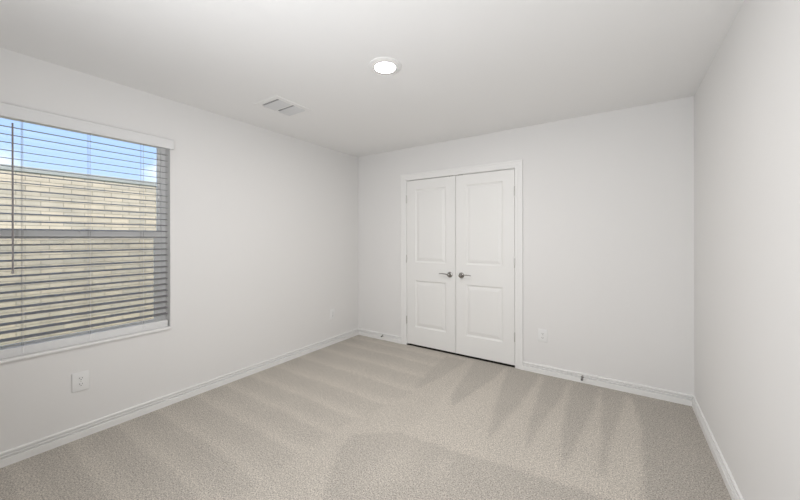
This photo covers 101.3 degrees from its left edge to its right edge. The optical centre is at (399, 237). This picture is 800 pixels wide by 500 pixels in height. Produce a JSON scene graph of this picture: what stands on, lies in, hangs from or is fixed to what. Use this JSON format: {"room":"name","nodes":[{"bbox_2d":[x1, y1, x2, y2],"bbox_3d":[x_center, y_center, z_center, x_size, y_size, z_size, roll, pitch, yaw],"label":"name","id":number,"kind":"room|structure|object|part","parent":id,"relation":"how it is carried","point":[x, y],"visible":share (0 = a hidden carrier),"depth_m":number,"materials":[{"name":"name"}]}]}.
{"room":"empty bedroom","nodes":[
{"label":"empty bedroom","id":0,"kind":"room"},
{"bbox_2d":[0,47,357,451],"bbox_3d":[-1.558,0.111,3.166,0.140,2.460,5.000,0,0,34],"label":"wall","id":1,"kind":"structure","parent":0,"point":[262,223],"depth_m":2.88,"materials":[{"name":"white paint"}]},
{"bbox_2d":[72,370,89,392],"bbox_3d":[-2.124,0.956,2.186,0.008,0.127,0.087,0,0,34],"label":"wall outlet","id":2,"kind":"object","parent":1,"relation":"attached to","point":[80,380],"visible":1,"depth_m":2.18,"materials":[{"name":"white plastic"}]},
{"bbox_2d":[0,117,170,363],"bbox_3d":[-2.161,-0.024,2.262,0.166,1.505,0.969,0,0,34],"label":"window","id":3,"kind":"structure","parent":1,"relation":"in","point":[159,168],"depth_m":2.46,"materials":[{"name":"white plastic"}]},
{"bbox_3d":[-2.205,-0.380,2.291,0.023,0.733,0.907,0,0,34],"label":"sash","id":4,"kind":"part","parent":3,"relation":"part of","materials":[{"name":"white plastic"}]},
{"bbox_3d":[-2.184,0.320,2.278,0.023,0.751,0.903,0,0,34],"label":"sash","id":5,"kind":"part","parent":3,"relation":"part of","materials":[{"name":"white plastic"}]},
{"bbox_3d":[-2.133,0.720,2.244,0.102,0.017,0.969,0,0,34],"label":"sill","id":6,"kind":"part","parent":3,"relation":"part of","materials":[{"name":"white paint"}]},
{"bbox_2d":[0,102,173,358],"bbox_3d":[-2.125,-0.037,2.238,0.095,1.496,1.007,0,0,34],"label":"window blind","id":7,"kind":"object","parent":3,"relation":"attached to","point":[10,111],"visible":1,"depth_m":2.18,"materials":[{"name":"grey plastic"}]},
{"bbox_3d":[-2.326,-0.030,2.017,0.002,1.380,0.002,0,0,34],"label":"ladder cord","id":8,"kind":"part","parent":7,"relation":"part of","materials":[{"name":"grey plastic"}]},
{"bbox_3d":[-2.285,-0.030,1.990,0.002,1.380,0.002,0,0,34],"label":"ladder cord","id":9,"kind":"part","parent":7,"relation":"part of","materials":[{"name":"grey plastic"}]},
{"bbox_3d":[-2.143,-0.747,2.249,0.054,0.052,0.947,0,0,34],"label":"head rail","id":10,"kind":"part","parent":7,"relation":"part of","materials":[{"name":"white plastic"}]},
{"bbox_3d":[-2.140,0.684,2.249,0.050,0.054,0.947,0,0,34],"label":"rail","id":11,"kind":"part","parent":7,"relation":"part of","materials":[{"name":"white"}]},
{"bbox_3d":[-2.115,-0.031,2.243,0.002,1.380,0.002,0,0,34],"label":"ladder cord","id":12,"kind":"part","parent":7,"relation":"part of","materials":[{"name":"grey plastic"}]},
{"bbox_3d":[-1.947,-0.031,2.494,0.002,1.380,0.002,0,0,34],"label":"ladder cord","id":13,"kind":"part","parent":7,"relation":"part of","materials":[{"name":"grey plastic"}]},
{"bbox_2d":[0,328,358,467],"bbox_3d":[-1.681,1.289,2.837,0.018,0.084,4.035,0,0,34],"label":"baseboard","id":14,"kind":"structure","parent":1,"relation":"attached to","point":[8,457],"depth_m":2.47,"materials":[{"name":"white paint"}]},
{"bbox_2d":[330,308,334,319],"bbox_3d":[-0.840,0.953,4.100,0.008,0.127,0.087,0,0,34],"label":"wall outlet","id":15,"kind":"object","parent":1,"relation":"attached to","point":[332,311],"visible":1,"depth_m":4.10,"materials":[{"name":"white plastic"}]},
{"bbox_2d":[0,335,731,499],"bbox_3d":[-0.055,1.328,2.158,3.516,0.001,4.760,0,0,34],"label":"floor","id":16,"kind":"structure","parent":0,"point":[359,417],"depth_m":2.14,"materials":[{"name":"beige carpet"}]},
{"bbox_2d":[0,0,743,156],"bbox_3d":[-0.059,-1.182,2.158,3.756,0.140,5.000,0,0,34],"label":"ceiling","id":17,"kind":"structure","parent":0,"point":[470,68],"depth_m":2.00,"materials":[{"name":"white paint"}]},
{"bbox_2d":[254,95,312,116],"bbox_3d":[-0.979,-1.104,2.782,0.295,0.012,0.370,0,0,34],"label":"ceiling vent","id":18,"kind":"object","parent":17,"relation":"in","point":[275,103],"visible":1,"depth_m":2.76,"materials":[{"name":"white metal"}]},
{"bbox_2d":[369,57,401,74],"bbox_3d":[-0.091,-1.106,2.123,0.216,0.014,0.216,0,0,34],"label":"recessed light","id":19,"kind":"object","parent":17,"relation":"in","point":[381,65],"visible":1,"depth_m":2.10,"materials":[{"name":"white paint"}]},
{"bbox_2d":[358,96,693,394],"bbox_3d":[0.909,0.106,3.596,3.476,2.460,0.115,0,0,34],"label":"wall","id":20,"kind":"structure","parent":0,"point":[608,197],"depth_m":2.97,"materials":[{"name":"white paint"}]},
{"bbox_2d":[358,328,400,343],"bbox_3d":[-0.274,1.286,4.312,0.711,0.084,0.018,0,0,34],"label":"baseboard","id":21,"kind":"structure","parent":20,"relation":"attached to","point":[387,337],"depth_m":4.29,"materials":[{"name":"white paint"}]},
{"bbox_2d":[406,176,455,352],"bbox_3d":[0.356,0.300,3.887,0.659,2.011,0.092,0,0,34],"label":"door","id":22,"kind":"structure","parent":20,"relation":"in","point":[431,203],"depth_m":3.88,"materials":[{"name":"white paint"}]},
{"bbox_2d":[407,344,514,367],"bbox_3d":[0.658,1.327,3.743,1.309,0.004,0.074,0,0,34],"label":"door gap","id":23,"kind":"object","parent":20,"relation":"attached to","point":[500,363],"depth_m":3.69,"materials":[{"name":"grey"}]},
{"bbox_2d":[400,159,522,369],"bbox_3d":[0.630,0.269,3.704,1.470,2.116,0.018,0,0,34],"label":"trim","id":24,"kind":"structure","parent":20,"relation":"attached to","point":[517,164],"depth_m":3.33,"materials":[{"name":"white paint"}]},
{"bbox_2d":[456,169,514,364],"bbox_3d":[0.905,0.299,3.518,0.654,2.011,0.092,0,0,34],"label":"door","id":25,"kind":"structure","parent":20,"relation":"in","point":[485,201],"depth_m":3.51,"materials":[{"name":"white paint"}]},
{"bbox_2d":[538,328,547,342],"bbox_3d":[1.397,0.954,3.195,0.087,0.127,0.008,0,0,34],"label":"wall outlet","id":26,"kind":"object","parent":20,"relation":"attached to","point":[542,333],"visible":1,"depth_m":3.19,"materials":[{"name":"white plastic"}]},
{"bbox_2d":[523,361,693,405],"bbox_3d":[1.779,1.283,2.933,1.295,0.084,0.018,0,0,34],"label":"baseboard","id":27,"kind":"structure","parent":20,"relation":"attached to","point":[652,392],"depth_m":2.87,"materials":[{"name":"white paint"}]},
{"bbox_2d":[694,0,799,499],"bbox_3d":[1.444,0.106,1.150,0.140,2.460,5.000,0,0,34],"label":"wall","id":28,"kind":"structure","parent":0,"point":[747,100],"depth_m":1.47,"materials":[{"name":"white paint"}]},
{"bbox_2d":[692,396,743,499],"bbox_3d":[1.190,1.284,0.910,0.018,0.084,4.035,0,0,34],"label":"baseboard","id":29,"kind":"structure","parent":28,"relation":"attached to","point":[728,479],"depth_m":1.92,"materials":[{"name":"white paint"}]},
{"bbox_3d":[-6.831,1.864,6.997,12.852,0.150,32.000,0,0,34],"label":"ground","id":30,"kind":"structure","parent":0,"visible":0},
{"bbox_2d":[0,163,155,345],"bbox_3d":[-4.645,0.350,6.733,0.260,2.870,22.040,0,0,34],"label":"brick wall","id":31,"kind":"structure","parent":30,"relation":"on","point":[3,169],"depth_m":5.43,"materials":[{"name":"beige brick"}]}
]}

